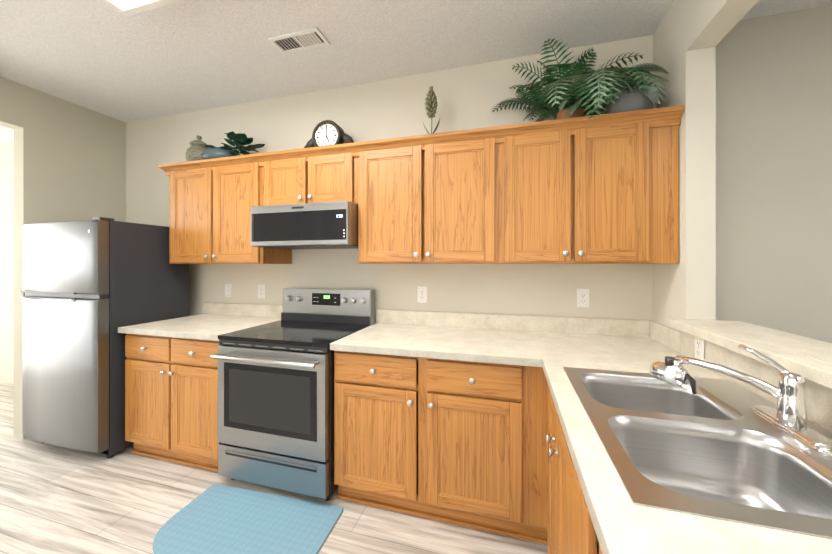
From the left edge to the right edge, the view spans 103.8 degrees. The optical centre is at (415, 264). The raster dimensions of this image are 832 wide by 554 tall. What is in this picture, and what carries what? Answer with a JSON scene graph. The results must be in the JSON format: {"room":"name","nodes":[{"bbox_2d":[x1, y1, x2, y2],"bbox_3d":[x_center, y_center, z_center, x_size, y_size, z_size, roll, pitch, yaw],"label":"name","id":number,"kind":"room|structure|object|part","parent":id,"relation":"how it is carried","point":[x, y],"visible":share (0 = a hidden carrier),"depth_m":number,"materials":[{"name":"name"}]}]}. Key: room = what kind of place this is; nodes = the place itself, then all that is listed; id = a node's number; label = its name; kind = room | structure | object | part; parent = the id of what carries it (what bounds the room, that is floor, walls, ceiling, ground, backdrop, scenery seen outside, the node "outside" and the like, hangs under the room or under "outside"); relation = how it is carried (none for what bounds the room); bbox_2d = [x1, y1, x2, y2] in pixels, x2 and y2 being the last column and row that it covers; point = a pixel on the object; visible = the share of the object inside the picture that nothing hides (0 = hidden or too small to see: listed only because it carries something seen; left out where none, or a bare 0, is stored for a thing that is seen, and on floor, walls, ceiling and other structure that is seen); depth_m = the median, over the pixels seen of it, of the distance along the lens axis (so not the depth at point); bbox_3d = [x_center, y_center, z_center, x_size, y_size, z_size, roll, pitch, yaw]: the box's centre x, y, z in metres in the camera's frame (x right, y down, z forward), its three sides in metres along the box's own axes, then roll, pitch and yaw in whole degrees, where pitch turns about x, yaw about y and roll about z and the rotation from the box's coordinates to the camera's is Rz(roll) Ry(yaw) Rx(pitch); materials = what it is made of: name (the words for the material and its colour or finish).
{"room":"kitchen","nodes":[
{"label":"kitchen","id":0,"kind":"room"},
{"bbox_2d":[0,76,125,439],"bbox_3d":[-3.503,-0.016,1.094,0.120,2.740,4.400,0,0,16],"label":"wall","id":1,"kind":"structure","parent":0,"point":[69,161],"depth_m":2.69,"materials":[{"name":"paint"}]},
{"bbox_2d":[0,382,598,553],"bbox_3d":[-0.544,1.384,0.308,11.200,0.060,4.520,0,0,16],"label":"floor","id":2,"kind":"structure","parent":0,"point":[54,499],"depth_m":1.79,"materials":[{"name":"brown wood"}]},
{"bbox_2d":[20,217,188,458],"bbox_3d":[-2.429,0.519,2.582,0.805,1.673,0.688,0,0,16],"label":"refrigerator","id":3,"kind":"object","parent":2,"relation":"on","point":[90,287],"visible":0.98,"depth_m":2.27,"materials":[{"name":"grey metal"}]},
{"bbox_2d":[125,334,221,471],"bbox_3d":[-1.542,0.918,2.482,0.885,0.875,0.645,0,0,16],"label":"base cabinet","id":4,"kind":"object","parent":2,"relation":"on","point":[171,384],"depth_m":2.18,"materials":[{"name":"brown wood"}]},
{"bbox_2d":[118,314,280,341],"bbox_3d":[-1.556,0.460,2.462,0.900,0.038,0.654,0,0,16],"label":"countertop","id":5,"kind":"structure","parent":4,"relation":"on","point":[204,327],"depth_m":2.31,"materials":[{"name":"beige stone"}]},
{"bbox_2d":[153,484,342,553],"bbox_3d":[-0.873,1.348,1.676,0.879,0.011,0.508,0,0,16],"label":"area rug","id":6,"kind":"object","parent":2,"relation":"on","point":[217,519],"visible":1,"depth_m":1.68,"materials":[{"name":"blue fabric"}]},
{"bbox_2d":[211,288,374,500],"bbox_3d":[-0.772,0.773,2.180,0.752,1.165,0.748,0,0,16],"label":"stove","id":7,"kind":"object","parent":2,"relation":"on","point":[275,404],"visible":0.92,"depth_m":1.90,"materials":[{"name":"silver metal"}]},
{"bbox_2d":[334,333,353,499],"bbox_3d":[-0.729,0.918,2.250,0.866,0.875,0.645,0,0,16],"label":"base cabinet","id":8,"kind":"object","parent":2,"relation":"on","point":[339,358],"depth_m":1.83,"materials":[{"name":"brown wood"}]},
{"bbox_2d":[346,354,541,543],"bbox_3d":[0.179,0.917,1.989,1.171,0.875,0.645,0,0,16],"label":"base cabinet","id":9,"kind":"object","parent":2,"relation":"on","point":[480,421],"depth_m":1.67,"materials":[{"name":"brown wood"}]},
{"bbox_2d":[330,322,737,383],"bbox_3d":[0.444,0.460,1.827,1.771,0.038,0.774,0,0,16],"label":"countertop","id":10,"kind":"structure","parent":9,"relation":"on","point":[540,348],"depth_m":1.75,"materials":[{"name":"beige stone"}]},
{"bbox_2d":[542,370,581,553],"bbox_3d":[0.785,0.917,1.005,0.648,0.875,0.991,0,0,16],"label":"base cabinet","id":11,"kind":"object","parent":2,"relation":"on","point":[560,483],"depth_m":1.09,"materials":[{"name":"brown wood"}]},
{"bbox_2d":[546,366,831,553],"bbox_3d":[0.570,0.459,0.252,0.663,0.038,2.184,0,0,16],"label":"countertop","id":12,"kind":"structure","parent":11,"relation":"on","point":[622,526],"depth_m":0.56,"materials":[{"name":"beige stone"}]},
{"bbox_2d":[563,344,831,538],"bbox_3d":[0.790,0.420,0.915,0.578,0.373,0.826,0,0,16],"label":"sink","id":13,"kind":"object","parent":12,"relation":"in","point":[673,435],"visible":0.94,"depth_m":0.88,"materials":[{"name":"metal"}]},
{"bbox_2d":[650,344,831,455],"bbox_3d":[0.916,0.335,0.966,0.261,0.202,0.418,0,0,16],"label":"faucet","id":14,"kind":"object","parent":13,"relation":"on","point":[786,426],"depth_m":0.89,"materials":[{"name":"silver metal"}]},
{"bbox_2d":[578,486,601,553],"bbox_3d":[0.566,0.916,0.243,0.648,0.875,0.686,0,0,16],"label":"base cabinet","id":15,"kind":"object","parent":2,"relation":"on","point":[587,540],"depth_m":0.69,"materials":[{"name":"brown wood"}]},
{"bbox_2d":[0,5,831,383],"bbox_3d":[0.061,-0.015,2.424,11.200,2.740,0.120,0,0,16],"label":"wall","id":16,"kind":"structure","parent":0,"point":[772,171],"depth_m":2.10,"materials":[{"name":"paint"}]},
{"bbox_2d":[225,284,231,296],"bbox_3d":[-1.633,0.231,2.842,0.072,0.116,0.004,0,0,16],"label":"outlet","id":17,"kind":"object","parent":16,"relation":"attached to","point":[228,290],"visible":1,"depth_m":2.84,"materials":[{"name":"white plastic"}]},
{"bbox_2d":[165,157,291,263],"bbox_3d":[-1.493,-0.373,2.626,0.900,0.743,0.343,0,0,16],"label":"upper cabinet","id":18,"kind":"object","parent":16,"relation":"attached to","point":[210,205],"depth_m":2.46,"materials":[{"name":"brown wood"}]},
{"bbox_2d":[185,135,207,160],"bbox_3d":[-1.809,-0.928,2.721,0.189,0.292,0.189,0,0,16],"label":"ginger jar","id":19,"kind":"object","parent":18,"relation":"on","point":[195,150],"visible":0.67,"depth_m":2.65,"materials":[{"name":"ceramic"}]},
{"bbox_2d":[201,131,264,159],"bbox_3d":[-1.471,-0.911,2.627,0.503,0.258,0.285,0,0,16],"label":"potted plant","id":20,"kind":"object","parent":18,"relation":"on","point":[240,141],"visible":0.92,"depth_m":2.56,"materials":[{"name":"green plant"}]},
{"bbox_2d":[258,285,264,297],"bbox_3d":[-1.303,0.230,2.746,0.072,0.116,0.006,0,0,16],"label":"electrical outlet","id":21,"kind":"object","parent":16,"relation":"attached to","point":[261,291],"visible":1,"depth_m":2.74,"materials":[{"name":"white plastic"}]},
{"bbox_2d":[261,149,356,205],"bbox_3d":[-0.700,-0.570,2.399,0.750,0.348,0.343,0,0,16],"label":"upper cabinet","id":22,"kind":"object","parent":16,"relation":"attached to","point":[326,175],"depth_m":2.22,"materials":[{"name":"brown wood"}]},
{"bbox_2d":[251,201,357,248],"bbox_3d":[-0.716,-0.256,2.344,0.738,0.274,0.456,0,0,16],"label":"over-the-range microwave","id":23,"kind":"object","parent":22,"relation":"attached to","point":[327,225],"visible":0.98,"depth_m":2.12,"materials":[{"name":"silver metal"}]},
{"bbox_2d":[304,120,353,147],"bbox_3d":[-0.642,-0.913,2.402,0.419,0.262,0.092,0,0,16],"label":"mantel clock","id":24,"kind":"object","parent":22,"relation":"on","point":[327,132],"visible":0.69,"depth_m":2.37,"materials":[{"name":"brown metal"}]},
{"bbox_2d":[417,286,426,302],"bbox_3d":[0.045,0.220,2.360,0.072,0.116,0.006,0,0,16],"label":"electrical outlet","id":25,"kind":"object","parent":16,"relation":"attached to","point":[421,294],"visible":1,"depth_m":2.36,"materials":[{"name":"white plastic"}]},
{"bbox_2d":[357,129,508,263],"bbox_3d":[0.108,-0.373,2.167,0.930,0.743,0.343,0,0,16],"label":"upper cabinet","id":26,"kind":"object","parent":16,"relation":"attached to","point":[438,200],"depth_m":1.99,"materials":[{"name":"brown wood"}]},
{"bbox_2d":[423,86,439,133],"bbox_3d":[0.102,-0.987,2.184,0.125,0.411,0.087,0,0,16],"label":"stalk","id":27,"kind":"object","parent":26,"relation":"on","point":[431,104],"visible":0.96,"depth_m":2.17,"materials":[{"name":"green plant"}]},
{"bbox_2d":[577,289,588,306],"bbox_3d":[1.059,0.215,2.070,0.072,0.116,0.006,0,0,16],"label":"electrical outlet","id":28,"kind":"object","parent":16,"relation":"attached to","point":[582,297],"visible":1,"depth_m":2.07,"materials":[{"name":"white plastic"}]},
{"bbox_2d":[509,113,681,263],"bbox_3d":[0.912,-0.373,1.937,0.966,0.743,0.343,0,0,16],"label":"upper cabinet","id":29,"kind":"object","parent":16,"relation":"attached to","point":[602,189],"depth_m":1.75,"materials":[{"name":"brown wood"}]},
{"bbox_2d":[492,38,670,121],"bbox_3d":[0.879,-0.987,1.801,0.940,0.578,0.604,0,0,16],"label":"plant arrangement","id":30,"kind":"object","parent":29,"relation":"on","point":[604,90],"visible":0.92,"depth_m":1.79,"materials":[{"name":"green plant"}]},
{"bbox_3d":[1.222,-0.872,1.863,0.270,0.180,0.270,0,0,16],"label":"grey planter","id":31,"kind":"part","parent":30,"relation":"part of","materials":[{"name":"grey ceramic"}]},
{"bbox_2d":[0,0,831,143],"bbox_3d":[-0.544,-1.416,0.310,11.200,0.060,4.520,0,0,16],"label":"ceiling","id":32,"kind":"structure","parent":0,"point":[179,57],"depth_m":2.03,"materials":[{"name":"white paint"}]},
{"bbox_2d":[101,0,182,16],"bbox_3d":[-1.030,-1.345,1.266,1.220,0.075,0.610,0,0,16],"label":"light fixture","id":33,"kind":"object","parent":32,"relation":"attached to","point":[126,8],"visible":1,"depth_m":1.65,"materials":[{"name":"white paint"}]},
{"bbox_2d":[268,27,329,53],"bbox_3d":[-0.721,-1.376,2.017,0.340,0.012,0.145,0,0,16],"label":"ceiling vent","id":34,"kind":"object","parent":32,"relation":"in","point":[302,40],"visible":1,"depth_m":2.01,"materials":[{"name":"white metal"}]},
{"bbox_2d":[653,0,758,331],"bbox_3d":[0.881,-0.017,-0.162,0.120,2.740,4.400,0,0,16],"label":"wall pillar","id":35,"kind":"structure","parent":0,"point":[689,36],"depth_m":1.59,"materials":[{"name":"paint"}]},
{"bbox_2d":[695,336,703,359],"bbox_3d":[1.248,0.370,1.439,0.006,0.116,0.072,0,0,16],"label":"outlet","id":36,"kind":"object","parent":35,"relation":"attached to","point":[699,348],"visible":0.94,"depth_m":1.43,"materials":[{"name":"white plastic"}]},
{"bbox_2d":[669,318,831,388],"bbox_3d":[1.013,0.288,0.249,0.292,0.040,2.762,0,0,16],"label":"bar ledge","id":37,"kind":"object","parent":35,"relation":"on","point":[807,358],"visible":1,"depth_m":1.12,"materials":[{"name":"laminate"}]}
]}

